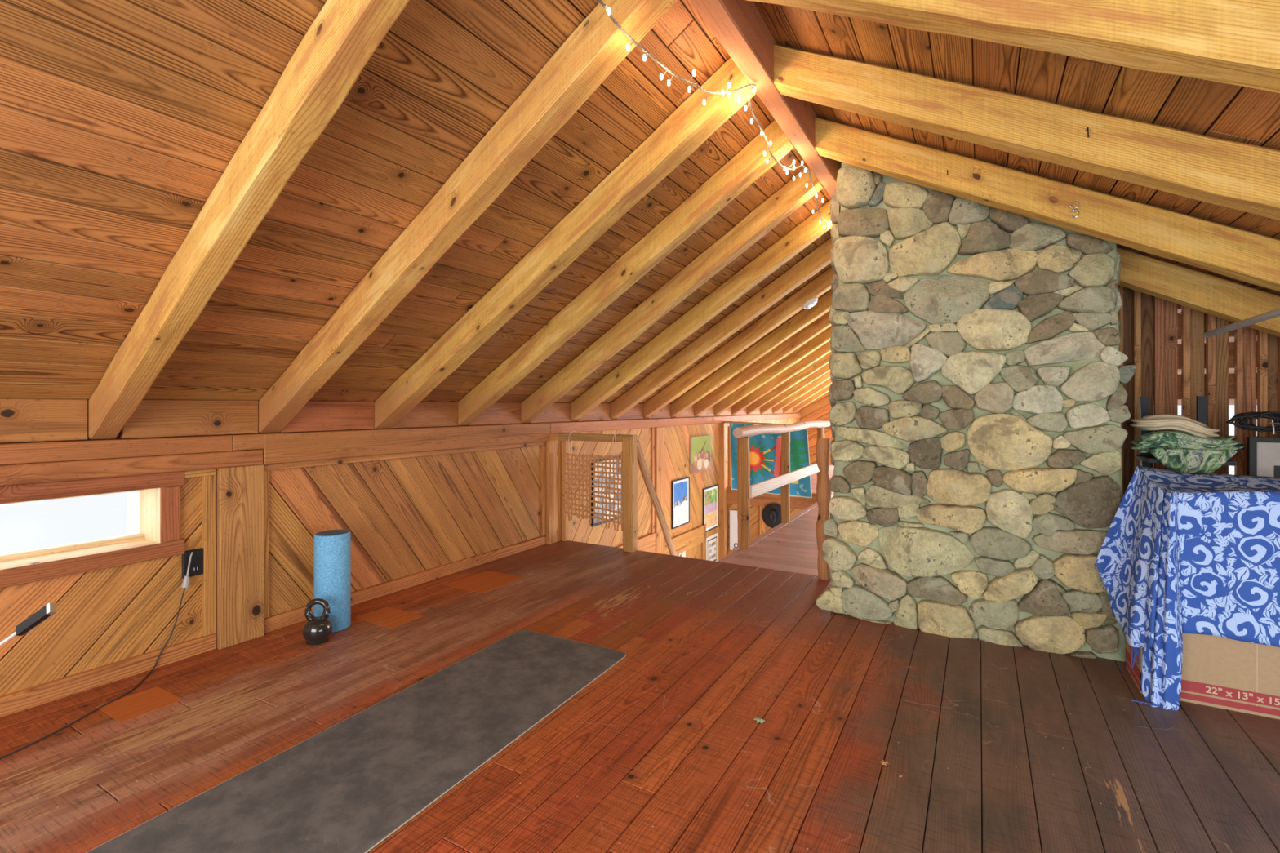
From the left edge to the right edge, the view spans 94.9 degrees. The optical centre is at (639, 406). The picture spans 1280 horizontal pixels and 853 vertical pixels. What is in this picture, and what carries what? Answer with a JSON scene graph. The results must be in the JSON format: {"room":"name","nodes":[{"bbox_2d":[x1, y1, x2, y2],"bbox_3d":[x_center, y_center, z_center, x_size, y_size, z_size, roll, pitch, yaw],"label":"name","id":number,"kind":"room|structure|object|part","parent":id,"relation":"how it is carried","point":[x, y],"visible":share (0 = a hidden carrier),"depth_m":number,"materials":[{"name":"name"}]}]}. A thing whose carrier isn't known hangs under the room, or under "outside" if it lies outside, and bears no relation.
{"room":"exercise studio","nodes":[
{"label":"exercise studio","id":0,"kind":"room"},
{"bbox_2d":[0,417,799,696],"bbox_3d":[-0.236,1.944,5.489,0.038,3.453,12.870,0,0,30],"label":"wall","id":1,"kind":"structure","parent":0,"point":[404,517],"depth_m":3.17,"materials":[{"name":"brown wood"}]},
{"bbox_2d":[0,487,164,569],"bbox_3d":[-2.575,0.449,1.547,0.192,0.267,2.144,0,0,30],"label":"window","id":2,"kind":"structure","parent":1,"relation":"in","point":[149,534],"depth_m":2.35,"materials":[{"name":"brown wood"}]},
{"bbox_2d":[0,471,185,587],"bbox_3d":[-2.500,0.449,1.506,0.024,0.350,2.269,0,0,30],"label":"trim","id":3,"kind":"structure","parent":1,"relation":"attached to","point":[171,482],"depth_m":2.25,"materials":[{"name":"brown wood"}]},
{"bbox_2d":[0,633,216,718],"bbox_3d":[-2.650,1.036,1.246,0.024,0.068,3.108,0,0,30],"label":"trim","id":4,"kind":"structure","parent":1,"relation":"attached to","point":[23,700],"depth_m":2.25,"materials":[{"name":"brown wood"}]},
{"bbox_2d":[0,435,262,486],"bbox_3d":[-2.602,0.201,1.323,0.070,0.142,3.290,0,0,30],"label":"trim","id":5,"kind":"structure","parent":1,"relation":"attached to","point":[20,463],"depth_m":2.26,"materials":[{"name":"brown wood"}]},
{"bbox_2d":[182,547,203,578],"bbox_3d":[-1.917,0.673,2.523,0.016,0.113,0.079,0,0,30],"label":"wall outlet","id":6,"kind":"object","parent":1,"relation":"attached to","point":[196,568],"visible":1,"depth_m":2.52,"materials":[{"name":"black plastic"}]},
{"bbox_2d":[181,551,193,587],"bbox_3d":[-1.912,0.694,2.485,0.029,0.144,0.048,0,0,30],"label":"plug","id":7,"kind":"object","parent":6,"relation":"hanging from","point":[185,584],"visible":1,"depth_m":2.48,"materials":[{"name":"grey plastic"}]},
{"bbox_2d":[0,587,185,759],"bbox_3d":[-1.936,0.917,2.075,0.067,0.307,0.806,0,0,0],"label":"power cord","id":8,"kind":"object","parent":7,"relation":"attached to","point":[162,649],"visible":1,"depth_m":2.11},
{"bbox_2d":[189,564,198,573],"bbox_3d":[-1.913,0.698,2.520,0.004,0.034,0.034,0,0,30],"label":"receptacle","id":9,"kind":"object","parent":6,"relation":"attached to","point":[193,568],"depth_m":2.52,"materials":[{"name":"black paint"}]},
{"bbox_2d":[191,553,198,561],"bbox_3d":[-1.913,0.650,2.520,0.004,0.034,0.034,0,0,30],"label":"receptacle","id":10,"kind":"object","parent":6,"relation":"attached to","point":[194,557],"depth_m":2.52,"materials":[{"name":"black paint"}]},
{"bbox_2d":[185,468,216,478],"bbox_3d":[-1.905,0.288,2.539,0.022,0.032,0.123,0,0,30],"label":"trim","id":11,"kind":"structure","parent":1,"relation":"attached to","point":[193,473],"depth_m":2.53,"materials":[{"name":"brown wood"}]},
{"bbox_2d":[202,475,216,636],"bbox_3d":[-1.885,0.651,2.572,0.022,0.698,0.046,0,0,30],"label":"trim","id":12,"kind":"structure","parent":1,"relation":"attached to","point":[209,482],"depth_m":2.56,"materials":[{"name":"brown wood"}]},
{"bbox_2d":[216,464,264,649],"bbox_3d":[-1.816,0.671,2.670,0.045,0.798,0.185,0,0,30],"label":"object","id":13,"kind":"structure","parent":1,"relation":"attached to","point":[240,491],"depth_m":2.65,"materials":[{"name":"brown wood"}]},
{"bbox_2d":[264,470,269,618],"bbox_3d":[-1.770,0.651,2.773,0.022,0.698,0.031,0,0,30],"label":"trim","id":14,"kind":"structure","parent":1,"relation":"attached to","point":[266,472],"depth_m":2.77,"materials":[{"name":"brown wood"}]},
{"bbox_2d":[232,422,550,464],"bbox_3d":[-1.284,0.201,3.607,0.070,0.142,2.237,0,0,30],"label":"trim","id":15,"kind":"structure","parent":1,"relation":"attached to","point":[277,447],"depth_m":3.26,"materials":[{"name":"brown wood"}]},
{"bbox_2d":[0,398,799,443],"bbox_3d":[-0.236,0.088,5.489,0.062,0.428,12.870,0,0,30],"label":"trim","id":16,"kind":"structure","parent":1,"relation":"attached to","point":[21,420],"depth_m":2.64,"materials":[{"name":"brown wood"}]},
{"bbox_2d":[264,535,546,633],"bbox_3d":[-1.256,1.036,3.660,0.024,0.068,2.081,0,0,30],"label":"trim","id":17,"kind":"structure","parent":1,"relation":"attached to","point":[294,616],"depth_m":3.49,"materials":[{"name":"brown wood"}]},
{"bbox_2d":[264,441,546,471],"bbox_3d":[-1.257,0.288,3.660,0.022,0.032,2.081,0,0,30],"label":"trim","id":18,"kind":"structure","parent":1,"relation":"attached to","point":[382,457],"depth_m":3.34,"materials":[{"name":"brown wood"}]},
{"bbox_2d":[541,445,546,536],"bbox_3d":[-0.746,0.651,4.546,0.022,0.698,0.037,0,0,30],"label":"trim","id":19,"kind":"structure","parent":1,"relation":"attached to","point":[543,447],"depth_m":4.53,"materials":[{"name":"brown wood"}]},
{"bbox_2d":[546,433,564,544],"bbox_3d":[-0.674,0.768,4.647,0.045,1.103,0.205,0,0,30],"label":"trim","id":20,"kind":"structure","parent":1,"relation":"attached to","point":[553,468],"depth_m":4.60,"materials":[{"name":"brown wood"}]},
{"bbox_2d":[591,456,622,527],"bbox_3d":[-0.276,0.760,5.356,0.020,0.580,0.560,0,0,30],"label":"framed picture","id":21,"kind":"object","parent":1,"relation":"attached to","point":[595,523],"visible":0.32,"depth_m":5.28},
{"bbox_2d":[616,533,655,552],"bbox_3d":[-0.241,1.440,5.413,0.030,0.260,1.555,0,0,30],"label":"trim","id":22,"kind":"structure","parent":1,"relation":"attached to","point":[646,543],"depth_m":5.92,"materials":[{"name":"brown wood"}]},
{"bbox_2d":[650,427,654,533],"bbox_3d":[0.133,0.764,6.071,0.020,1.091,0.048,0,0,30],"label":"trim","id":23,"kind":"structure","parent":1,"relation":"attached to","point":[652,429],"depth_m":6.05,"materials":[{"name":"brown wood"}]},
{"bbox_2d":[654,426,665,554],"bbox_3d":[0.202,1.944,6.170,0.040,3.451,0.190,0,0,30],"label":"trim","id":24,"kind":"structure","parent":1,"relation":"attached to","point":[660,432],"depth_m":6.14,"materials":[{"name":"brown wood"}]},
{"bbox_2d":[550,413,801,434],"bbox_3d":[1.144,0.173,7.811,0.070,0.087,7.466,0,0,30],"label":"trim","id":25,"kind":"structure","parent":1,"relation":"attached to","point":[598,425],"depth_m":5.94,"materials":[{"name":"brown wood"}]},
{"bbox_2d":[671,476,689,528],"bbox_3d":[0.461,1.085,6.633,0.020,0.530,0.430,0,0,30],"label":"framed picture","id":26,"kind":"object","parent":1,"relation":"attached to","point":[680,488],"visible":1,"depth_m":6.62},
{"bbox_2d":[677,551,685,556],"bbox_3d":[0.385,1.840,6.510,0.010,0.660,0.540,0,0,30],"label":"print","id":27,"kind":"object","parent":1,"relation":"attached to","point":[683,553],"visible":0.16,"depth_m":6.68},
{"bbox_2d":[665,525,702,555],"bbox_3d":[0.502,1.550,6.699,0.030,0.200,1.015,0,0,30],"label":"trim","id":28,"kind":"structure","parent":1,"relation":"attached to","point":[682,542],"depth_m":6.74,"materials":[{"name":"brown wood"}]},
{"bbox_2d":[689,435,711,474],"bbox_3d":[0.734,0.575,7.099,0.025,0.430,0.570,0,0,30],"label":"painting","id":29,"kind":"object","parent":1,"relation":"attached to","point":[700,446],"visible":1,"depth_m":7.05},
{"bbox_2d":[701,524,706,559],"bbox_3d":[0.775,2.560,7.173,0.030,2.220,0.080,0,0,30],"label":"trim","id":30,"kind":"structure","parent":1,"relation":"attached to","point":[704,543],"depth_m":7.15,"materials":[{"name":"brown wood"}]},
{"bbox_2d":[702,484,718,532],"bbox_3d":[0.889,1.280,7.373,0.020,0.540,0.460,0,0,30],"label":"framed picture","id":31,"kind":"object","parent":1,"relation":"attached to","point":[710,495],"visible":1,"depth_m":7.36},
{"bbox_2d":[706,532,717,561],"bbox_3d":[0.910,1.825,7.425,0.006,0.390,0.370,0,0,30],"label":"paper sign","id":32,"kind":"object","parent":1,"relation":"attached to","point":[712,540],"visible":0.82,"depth_m":7.42,"materials":[{"name":"white paper"}]},
{"bbox_2d":[719,422,727,559],"bbox_3d":[1.090,1.944,7.678,0.070,3.451,0.130,0,0,30],"label":"trim","id":33,"kind":"structure","parent":1,"relation":"attached to","point":[722,426],"depth_m":7.62,"materials":[{"name":"brown wood"}]},
{"bbox_2d":[728,426,730,485],"bbox_3d":[1.215,0.671,7.924,0.040,0.798,0.060,0,0,30],"label":"trim","id":34,"kind":"structure","parent":1,"relation":"attached to","point":[729,447],"depth_m":7.90,"materials":[{"name":"brown wood"}]},
{"bbox_2d":[723,421,831,428],"bbox_3d":[1.892,0.237,7.187,1.911,0.092,0.028,0,0,30],"label":"rod","id":35,"kind":"object","parent":1,"relation":"attached to","point":[727,422],"visible":0.19,"depth_m":7.43,"materials":[{"name":"brown wood"}]},
{"bbox_2d":[728,421,811,497],"bbox_3d":[1.613,0.650,7.343,1.050,0.920,0.059,0,0,30],"label":"tapestry","id":36,"kind":"object","parent":35,"relation":"hanging from","point":[766,448],"visible":0.59,"depth_m":7.34},
{"bbox_2d":[0,463,1279,852],"bbox_3d":[1.871,1.180,4.272,4.830,0.221,12.870,0,0,30],"label":"floor","id":37,"kind":"structure","parent":0,"point":[995,748],"depth_m":1.92,"materials":[{"name":"brown wood"}]},
{"bbox_2d":[0,602,56,645],"bbox_3d":[-1.946,0.819,1.654,0.497,0.501,0.180,0,0,7],"label":"floor lamp","id":38,"kind":"object","parent":37,"relation":"on","point":[46,611],"visible":1,"depth_m":1.70,"materials":[{"name":"black plastic"}]},
{"bbox_3d":[-1.953,0.841,1.704,0.330,0.399,0.047,0,0,-5],"label":"arm","id":39,"kind":"part","parent":38,"relation":"part of","materials":[{"name":"white plastic"}]},
{"bbox_2d":[302,598,332,644],"bbox_3d":[-1.464,0.971,2.668,0.121,0.197,0.121,0,0,30],"label":"kettlebell","id":40,"kind":"object","parent":37,"relation":"on","point":[317,630],"visible":1,"depth_m":2.64,"materials":[{"name":"metal"}]},
{"bbox_3d":[-1.464,0.928,2.668,0.109,0.110,0.032,0,0,-7],"label":"handle","id":41,"kind":"part","parent":40,"relation":"part of","materials":[{"name":"metal"}]},
{"bbox_2d":[313,529,351,632],"bbox_3d":[-1.487,0.840,2.841,0.158,0.458,0.158,0,0,30],"label":"foam roller","id":42,"kind":"object","parent":37,"relation":"on","point":[331,548],"visible":0.84,"depth_m":2.78,"materials":[{"name":"blue plastic"}]},
{"bbox_2d":[86,630,626,852],"bbox_3d":[-0.732,1.067,1.880,0.587,0.004,1.802,0,0,28],"label":"exercise mat","id":43,"kind":"object","parent":37,"relation":"on","point":[348,786],"visible":1,"depth_m":1.76,"materials":[{"name":"rubber"}]},
{"bbox_2d":[560,440,568,541],"bbox_3d":[-0.599,0.675,4.687,0.044,0.790,0.053,0,0,30],"label":"post","id":44,"kind":"object","parent":37,"relation":"on","point":[564,445],"visible":0.7,"depth_m":4.67,"materials":[{"name":"brown wood"}]},
{"bbox_2d":[622,436,637,552],"bbox_3d":[-0.077,0.647,4.356,0.099,0.845,0.097,0,0,30],"label":"post","id":45,"kind":"object","parent":37,"relation":"on","point":[629,486],"visible":0.98,"depth_m":4.32,"materials":[{"name":"brown wood"}]},
{"bbox_2d":[557,432,637,442],"bbox_3d":[-0.339,0.241,4.508,0.695,0.063,0.074,0,0,30],"label":"bar","id":46,"kind":"object","parent":45,"relation":"attached to","point":[563,436],"visible":0.96,"depth_m":4.47,"materials":[{"name":"brown wood"}]},
{"bbox_2d":[562,431,622,531],"bbox_3d":[-0.346,0.562,4.511,0.569,0.732,0.096,0,0,30],"label":"wall hanging","id":47,"kind":"object","parent":46,"relation":"hanging from","point":[579,485],"visible":0.99,"depth_m":4.48,"materials":[{"name":"wicker"}]},
{"bbox_2d":[636,440,677,555],"bbox_3d":[0.222,1.060,4.854,0.052,1.611,1.080,0,0,30],"label":"stair handrail","id":48,"kind":"object","parent":45,"relation":"attached to","point":[640,456],"visible":0.56,"depth_m":4.65,"materials":[{"name":"brown wood"}]},
{"bbox_2d":[737,436,751,548],"bbox_3d":[0.786,0.652,4.452,0.092,0.835,0.094,0,0,30],"label":"post","id":49,"kind":"object","parent":37,"relation":"on","point":[744,519],"visible":0.97,"depth_m":4.41,"materials":[{"name":"brown wood"}]},
{"bbox_2d":[748,463,819,497],"bbox_3d":[1.470,0.649,5.525,0.026,0.103,2.560,0,0,30],"label":"board","id":50,"kind":"object","parent":49,"relation":"attached to","point":[759,488],"visible":0.83,"depth_m":5.05,"materials":[{"name":"beige wood"}]},
{"bbox_2d":[754,717,764,724],"bbox_3d":[0.404,1.063,1.988,0.037,0.006,0.029,0,0,13],"label":"greens","id":51,"kind":"object","parent":37,"relation":"on","point":[758,720],"visible":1,"depth_m":1.99,"materials":[{"name":"green plant"}]},
{"bbox_2d":[781,431,790,523],"bbox_3d":[1.344,0.655,5.417,0.081,0.830,0.076,0,0,30],"label":"post","id":52,"kind":"object","parent":37,"relation":"on","point":[785,437],"visible":0.89,"depth_m":5.39,"materials":[{"name":"brown wood"}]},
{"bbox_2d":[733,420,830,438],"bbox_3d":[1.460,0.198,5.617,0.100,0.096,2.953,0,0,30],"label":"handrail","id":53,"kind":"object","parent":52,"relation":"on","point":[748,430],"visible":0.99,"depth_m":5.07,"materials":[{"name":"beige wood"}]},
{"bbox_2d":[816,426,824,501],"bbox_3d":[2.022,0.655,6.593,0.091,0.838,0.102,0,0,30],"label":"post","id":54,"kind":"object","parent":37,"relation":"on","point":[820,431],"visible":0.31,"depth_m":6.57,"materials":[{"name":"brown wood"}]},
{"bbox_2d":[815,437,831,580],"bbox_3d":[1.142,0.635,3.655,0.092,0.879,0.103,0,0,30],"label":"newel post","id":55,"kind":"object","parent":37,"relation":"on","point":[823,446],"visible":0.77,"depth_m":3.62,"materials":[{"name":"brown wood"}]},
{"bbox_2d":[880,760,888,765],"bbox_3d":[0.729,1.062,1.752,0.022,0.006,0.025,0,0,3],"label":"dry leaf","id":56,"kind":"object","parent":37,"relation":"on","point":[882,762],"visible":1,"depth_m":1.75,"materials":[{"name":"orange plant"}]},
{"bbox_2d":[815,162,1136,662],"bbox_3d":[1.681,-0.193,3.102,1.321,2.574,0.956,0,0,30],"label":"stone chimney","id":57,"kind":"object","parent":37,"relation":"on","point":[977,398],"visible":0.93,"depth_m":2.70,"materials":[{"name":"beige stone"}]},
{"bbox_2d":[1135,395,1244,473],"bbox_3d":[2.406,0.512,2.543,0.364,1.115,0.250,0,0,30],"label":"rack","id":58,"kind":"object","parent":37,"relation":"on","point":[1145,459],"visible":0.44,"depth_m":2.61,"materials":[{"name":"black metal"}]},
{"bbox_2d":[1135,454,1235,473],"bbox_3d":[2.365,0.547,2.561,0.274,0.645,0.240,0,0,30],"label":"bowl","id":59,"kind":"object","parent":58,"relation":"attached to","point":[1145,460],"depth_m":2.59,"materials":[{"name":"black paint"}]},
{"bbox_2d":[1128,430,1244,473],"bbox_3d":[2.341,0.208,2.521,0.371,0.206,0.235,0,0,30],"label":"folded cloth","id":60,"kind":"object","parent":58,"relation":"on","point":[1180,451],"visible":0.86,"depth_m":2.45,"materials":[{"name":"fabric"}]},
{"bbox_2d":[1129,413,1219,437],"bbox_3d":[2.319,0.086,2.554,0.296,0.103,0.182,0,0,30],"label":"folded towel","id":61,"kind":"object","parent":60,"relation":"on","point":[1163,421],"visible":0.94,"depth_m":2.50,"materials":[{"name":"beige fabric"}]},
{"bbox_2d":[1125,632,1279,719],"bbox_3d":[2.168,0.881,2.162,0.558,0.378,0.257,0,0,30],"label":"cardboard box","id":62,"kind":"object","parent":37,"relation":"on","point":[1218,672],"visible":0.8,"depth_m":2.07,"materials":[{"name":"beige cardboard"}]},
{"bbox_2d":[1246,436,1279,477],"bbox_3d":[2.804,0.599,2.307,0.600,0.942,0.030,0,0,30],"label":"frame","id":63,"kind":"object","parent":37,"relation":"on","point":[1263,453],"visible":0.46,"depth_m":2.43,"materials":[{"name":"black plastic"}]},
{"bbox_2d":[1225,411,1279,434],"bbox_3d":[2.578,0.068,2.424,0.227,0.092,0.092,0,0,30],"label":"cable coil","id":64,"kind":"object","parent":63,"relation":"on","point":[1273,415],"visible":1,"depth_m":2.43,"materials":[{"name":"black plastic"}]},
{"bbox_2d":[1274,465,1279,477],"bbox_3d":[2.803,0.597,2.306,0.446,0.705,0.002,0,0,30],"label":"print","id":65,"kind":"object","parent":63,"relation":"attached to","point":[1277,468],"depth_m":2.41,"materials":[{"name":"black paper"}]},
{"bbox_2d":[0,0,1279,405],"bbox_3d":[1.875,-0.700,4.270,5.118,1.498,12.870,0,0,30],"label":"ceiling","id":66,"kind":"structure","parent":0,"point":[120,120],"depth_m":1.89,"materials":[{"name":"brown wood"}]},
{"bbox_2d":[88,0,409,439],"bbox_3d":[-1.143,-0.631,1.712,2.162,1.514,0.093,0,0,31],"label":"rafter","id":67,"kind":"object","parent":66,"relation":"attached to","point":[344,35],"visible":1,"depth_m":1.67,"materials":[{"name":"brown wood"}]},
{"bbox_2d":[257,0,677,433],"bbox_3d":[-0.827,-0.631,2.258,2.161,1.514,0.113,0,0,30],"label":"rafter","id":68,"kind":"object","parent":66,"relation":"attached to","point":[597,46],"visible":1,"depth_m":2.09,"materials":[{"name":"brown wood"}]},
{"bbox_2d":[373,57,755,428],"bbox_3d":[-0.512,-0.631,2.804,2.163,1.514,0.124,0,0,29],"label":"rafter","id":69,"kind":"object","parent":66,"relation":"attached to","point":[684,131],"visible":0.99,"depth_m":2.64,"materials":[{"name":"brown wood"}]},
{"bbox_2d":[457,120,794,425],"bbox_3d":[-0.222,-0.631,3.306,2.161,1.514,0.106,0,0,30],"label":"rafter","id":70,"kind":"object","parent":66,"relation":"attached to","point":[747,166],"visible":0.94,"depth_m":3.15,"materials":[{"name":"brown wood"}]},
{"bbox_2d":[520,165,823,423],"bbox_3d":[0.082,-0.631,3.832,2.161,1.514,0.111,0,0,30],"label":"rafter","id":71,"kind":"object","parent":66,"relation":"attached to","point":[759,222],"visible":0.95,"depth_m":3.70,"materials":[{"name":"brown wood"}]},
{"bbox_2d":[570,199,832,421],"bbox_3d":[0.385,-0.631,4.357,2.161,1.514,0.106,0,0,30],"label":"rafter","id":72,"kind":"object","parent":66,"relation":"attached to","point":[810,229],"visible":0.94,"depth_m":4.25,"materials":[{"name":"brown wood"}]},
{"bbox_2d":[610,237,833,419],"bbox_3d":[0.688,-0.631,4.882,2.161,1.514,0.108,0,0,30],"label":"rafter","id":73,"kind":"object","parent":66,"relation":"attached to","point":[820,258],"visible":0.91,"depth_m":4.82,"materials":[{"name":"brown wood"}]},
{"bbox_2d":[643,266,835,418],"bbox_3d":[0.991,-0.631,5.408,2.161,1.514,0.109,0,0,30],"label":"rafter","id":74,"kind":"object","parent":66,"relation":"attached to","point":[821,284],"visible":0.84,"depth_m":5.40,"materials":[{"name":"brown wood"}]},
{"bbox_2d":[802,297,817,309],"bbox_3d":[1.484,-0.898,5.123,0.129,0.096,0.144,0,0,30],"label":"smoke detector","id":75,"kind":"object","parent":74,"relation":"attached to","point":[811,303],"visible":1,"depth_m":5.08,"materials":[{"name":"white plastic"}]},
{"bbox_2d":[671,290,831,417],"bbox_3d":[1.294,-0.631,5.933,2.161,1.514,0.110,0,0,30],"label":"rafter","id":76,"kind":"object","parent":66,"relation":"attached to","point":[805,317],"visible":0.81,"depth_m":5.97,"materials":[{"name":"brown wood"}]},
{"bbox_2d":[693,310,831,417],"bbox_3d":[1.597,-0.631,6.458,2.161,1.514,0.108,0,0,30],"label":"rafter","id":77,"kind":"object","parent":66,"relation":"attached to","point":[822,323],"visible":0.66,"depth_m":6.54,"materials":[{"name":"brown wood"}]},
{"bbox_2d":[690,0,841,198],"bbox_3d":[1.692,-1.350,4.375,0.090,0.236,12.870,0,0,30],"label":"ridge beam","id":78,"kind":"structure","parent":66,"relation":"attached to","point":[739,26],"depth_m":2.18,"materials":[{"name":"brown wood"}]},
{"bbox_2d":[595,0,832,229],"bbox_3d":[0.622,-1.154,2.696,0.181,0.139,2.749,0,0,32],"label":"string lights","id":79,"kind":"object","parent":78,"relation":"hanging from","point":[607,10],"visible":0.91,"depth_m":2.19,"materials":[{"name":"white plastic"}]},
{"bbox_3d":[-0.088,-1.113,1.654,0.010,0.023,0.010,0,0,30],"label":"bulb","id":80,"kind":"part","parent":79,"relation":"part of","materials":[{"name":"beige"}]},
{"bbox_2d":[714,325,834,416],"bbox_3d":[1.901,-0.631,6.984,2.161,1.514,0.110,0,0,30],"label":"rafter","id":81,"kind":"object","parent":66,"relation":"attached to","point":[824,337],"visible":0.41,"depth_m":7.09,"materials":[{"name":"brown wood"}]},
{"bbox_2d":[731,340,831,415],"bbox_3d":[2.204,-0.631,7.509,2.161,1.514,0.109,0,0,30],"label":"rafter","id":82,"kind":"object","parent":66,"relation":"attached to","point":[824,349],"visible":0.36,"depth_m":7.66,"materials":[{"name":"brown wood"}]},
{"bbox_2d":[746,351,832,414],"bbox_3d":[2.507,-0.631,8.034,2.161,1.514,0.110,0,0,30],"label":"rafter","id":83,"kind":"object","parent":66,"relation":"attached to","point":[815,366],"visible":0.32,"depth_m":8.22,"materials":[{"name":"brown wood"}]},
{"bbox_2d":[760,363,830,414],"bbox_3d":[2.810,-0.631,8.559,2.161,1.514,0.108,0,0,30],"label":"rafter","id":84,"kind":"object","parent":66,"relation":"attached to","point":[824,369],"visible":0.24,"depth_m":8.79,"materials":[{"name":"brown wood"}]},
{"bbox_2d":[772,370,831,413],"bbox_3d":[3.114,-0.631,9.084,2.161,1.514,0.110,0,0,30],"label":"rafter","id":85,"kind":"object","parent":66,"relation":"attached to","point":[826,376],"visible":0.29,"depth_m":9.35,"materials":[{"name":"brown wood"}]},
{"bbox_2d":[782,377,831,413],"bbox_3d":[3.417,-0.631,9.610,2.161,1.514,0.109,0,0,30],"label":"rafter","id":86,"kind":"object","parent":66,"relation":"attached to","point":[828,382],"visible":0.23,"depth_m":9.91,"materials":[{"name":"brown wood"}]},
{"bbox_2d":[792,383,831,413],"bbox_3d":[3.720,-0.631,10.134,2.161,1.514,0.109,0,0,30],"label":"rafter","id":87,"kind":"object","parent":66,"relation":"attached to","point":[824,390],"visible":0.18,"depth_m":10.47,"materials":[{"name":"brown wood"}]},
{"bbox_2d":[746,0,1279,93],"bbox_3d":[1.326,-0.647,1.076,2.580,1.482,0.108,0,0,30],"label":"rafter","id":88,"kind":"object","parent":66,"relation":"attached to","point":[1237,42],"visible":1,"depth_m":1.22,"materials":[{"name":"brown wood"}]},
{"bbox_2d":[773,44,1279,221],"bbox_3d":[1.653,-0.647,1.644,2.580,1.482,0.108,0,0,30],"label":"rafter","id":89,"kind":"object","parent":66,"relation":"attached to","point":[1233,175],"visible":1,"depth_m":1.82,"materials":[{"name":"brown wood"}]},
{"bbox_2d":[1085,126,1088,137],"bbox_3d":[1.340,-0.816,1.760,0.005,0.032,0.032,0,0,30],"label":"nail","id":90,"kind":"object","parent":89,"relation":"attached to","point":[1087,127],"visible":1,"depth_m":1.75,"materials":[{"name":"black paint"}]},
{"bbox_2d":[815,116,1279,291],"bbox_3d":[1.980,-0.647,2.210,2.580,1.482,0.108,0,0,30],"label":"rafter","id":91,"kind":"object","parent":66,"relation":"attached to","point":[1244,255],"visible":1,"depth_m":2.33,"materials":[{"name":"brown wood"}]},
{"bbox_2d":[1070,200,1079,217],"bbox_3d":[1.706,-0.770,2.309,0.029,0.065,0.024,0,0,30],"label":"hook","id":92,"kind":"object","parent":91,"relation":"attached to","point":[1076,202],"visible":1,"depth_m":2.30,"materials":[{"name":"metal"}]},
{"bbox_2d":[1116,247,1279,337],"bbox_3d":[2.845,-0.328,2.468,1.340,0.843,0.108,0,0,30],"label":"rafter","id":93,"kind":"object","parent":66,"relation":"attached to","point":[1227,300],"visible":0.83,"depth_m":2.62,"materials":[{"name":"brown wood"}]},
{"bbox_2d":[1203,307,1279,337],"bbox_3d":[3.122,-1.070,2.936,0.508,1.514,6.229,0,0,41],"label":"rod","id":94,"kind":"object","parent":66,"relation":"hanging from","point":[1276,313],"visible":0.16,"depth_m":2.28,"materials":[{"name":"grey metal"}]},
{"bbox_2d":[728,502,803,554],"bbox_3d":[2.169,2.385,7.187,2.430,2.570,0.038,0,0,30],"label":"wall","id":95,"kind":"structure","parent":0,"point":[754,509],"depth_m":7.57,"materials":[{"name":"brown wood"}]},
{"bbox_2d":[727,502,728,555],"bbox_3d":[1.120,2.470,7.731,0.070,2.400,0.030,0,0,30],"label":"trim","id":96,"kind":"structure","parent":95,"relation":"attached to","point":[727,503],"depth_m":7.72,"materials":[{"name":"brown wood"}]},
{"bbox_2d":[729,510,738,550],"bbox_3d":[1.248,1.622,7.665,0.162,0.520,0.006,0,0,30],"label":"poster","id":97,"kind":"object","parent":95,"relation":"attached to","point":[733,513],"visible":0.64,"depth_m":7.68,"materials":[{"name":"white paper"}]},
{"bbox_2d":[760,506,765,535],"bbox_3d":[1.562,2.470,7.476,0.070,2.400,0.030,0,0,30],"label":"trim","id":98,"kind":"structure","parent":95,"relation":"attached to","point":[762,526],"depth_m":7.46,"materials":[{"name":"brown wood"}]},
{"bbox_2d":[726,486,817,510],"bbox_3d":[1.676,1.164,7.404,1.360,0.212,0.080,0,0,30],"label":"trim","id":99,"kind":"structure","parent":95,"relation":"attached to","point":[765,499],"depth_m":7.40,"materials":[{"name":"brown wood"}]},
{"bbox_2d":[761,503,782,528],"bbox_3d":[1.664,1.376,7.332,0.316,0.316,0.103,0,0,30],"label":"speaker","id":100,"kind":"object","parent":95,"relation":"hanging from","point":[771,513],"visible":0.91,"depth_m":7.36,"materials":[{"name":"plastic"}]},
{"bbox_3d":[1.659,1.376,7.324,0.090,0.170,0.085,0,0,30],"label":"crown","id":101,"kind":"part","parent":100,"relation":"part of","materials":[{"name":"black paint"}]},
{"bbox_2d":[799,391,835,464],"bbox_3d":[4.081,-0.182,10.449,2.480,2.705,0.040,0,0,30],"label":"wall","id":102,"kind":"structure","parent":0,"point":[819,409],"depth_m":10.91,"materials":[{"name":"brown wood"}]},
{"bbox_2d":[1117,284,1279,497],"bbox_3d":[2.829,0.154,2.895,0.924,1.831,0.052,0,0,30],"label":"wall partition","id":103,"kind":"structure","parent":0,"point":[1148,323],"depth_m":2.93,"materials":[{"name":"brown wood"}]},
{"bbox_2d":[1177,304,1257,461],"bbox_3d":[2.974,0.134,2.902,1.550,1.833,0.020,0,0,30],"label":"trim","id":104,"kind":"structure","parent":103,"relation":"attached to","point":[1231,334],"depth_m":2.92,"materials":[{"name":"brown wood"}]},
{"bbox_3d":[2.216,0.513,2.164,0.475,0.355,0.206,0,0,30],"label":"cardboard box","id":105,"kind":"object","parent":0,"visible":0},
{"bbox_2d":[1093,465,1279,710],"bbox_3d":[2.109,0.674,2.143,0.702,0.864,0.380,0,0,30],"label":"tablecloth","id":106,"kind":"object","parent":105,"relation":"on","point":[1203,557],"visible":1,"depth_m":2.10,"materials":[{"name":"fabric"}]}
]}

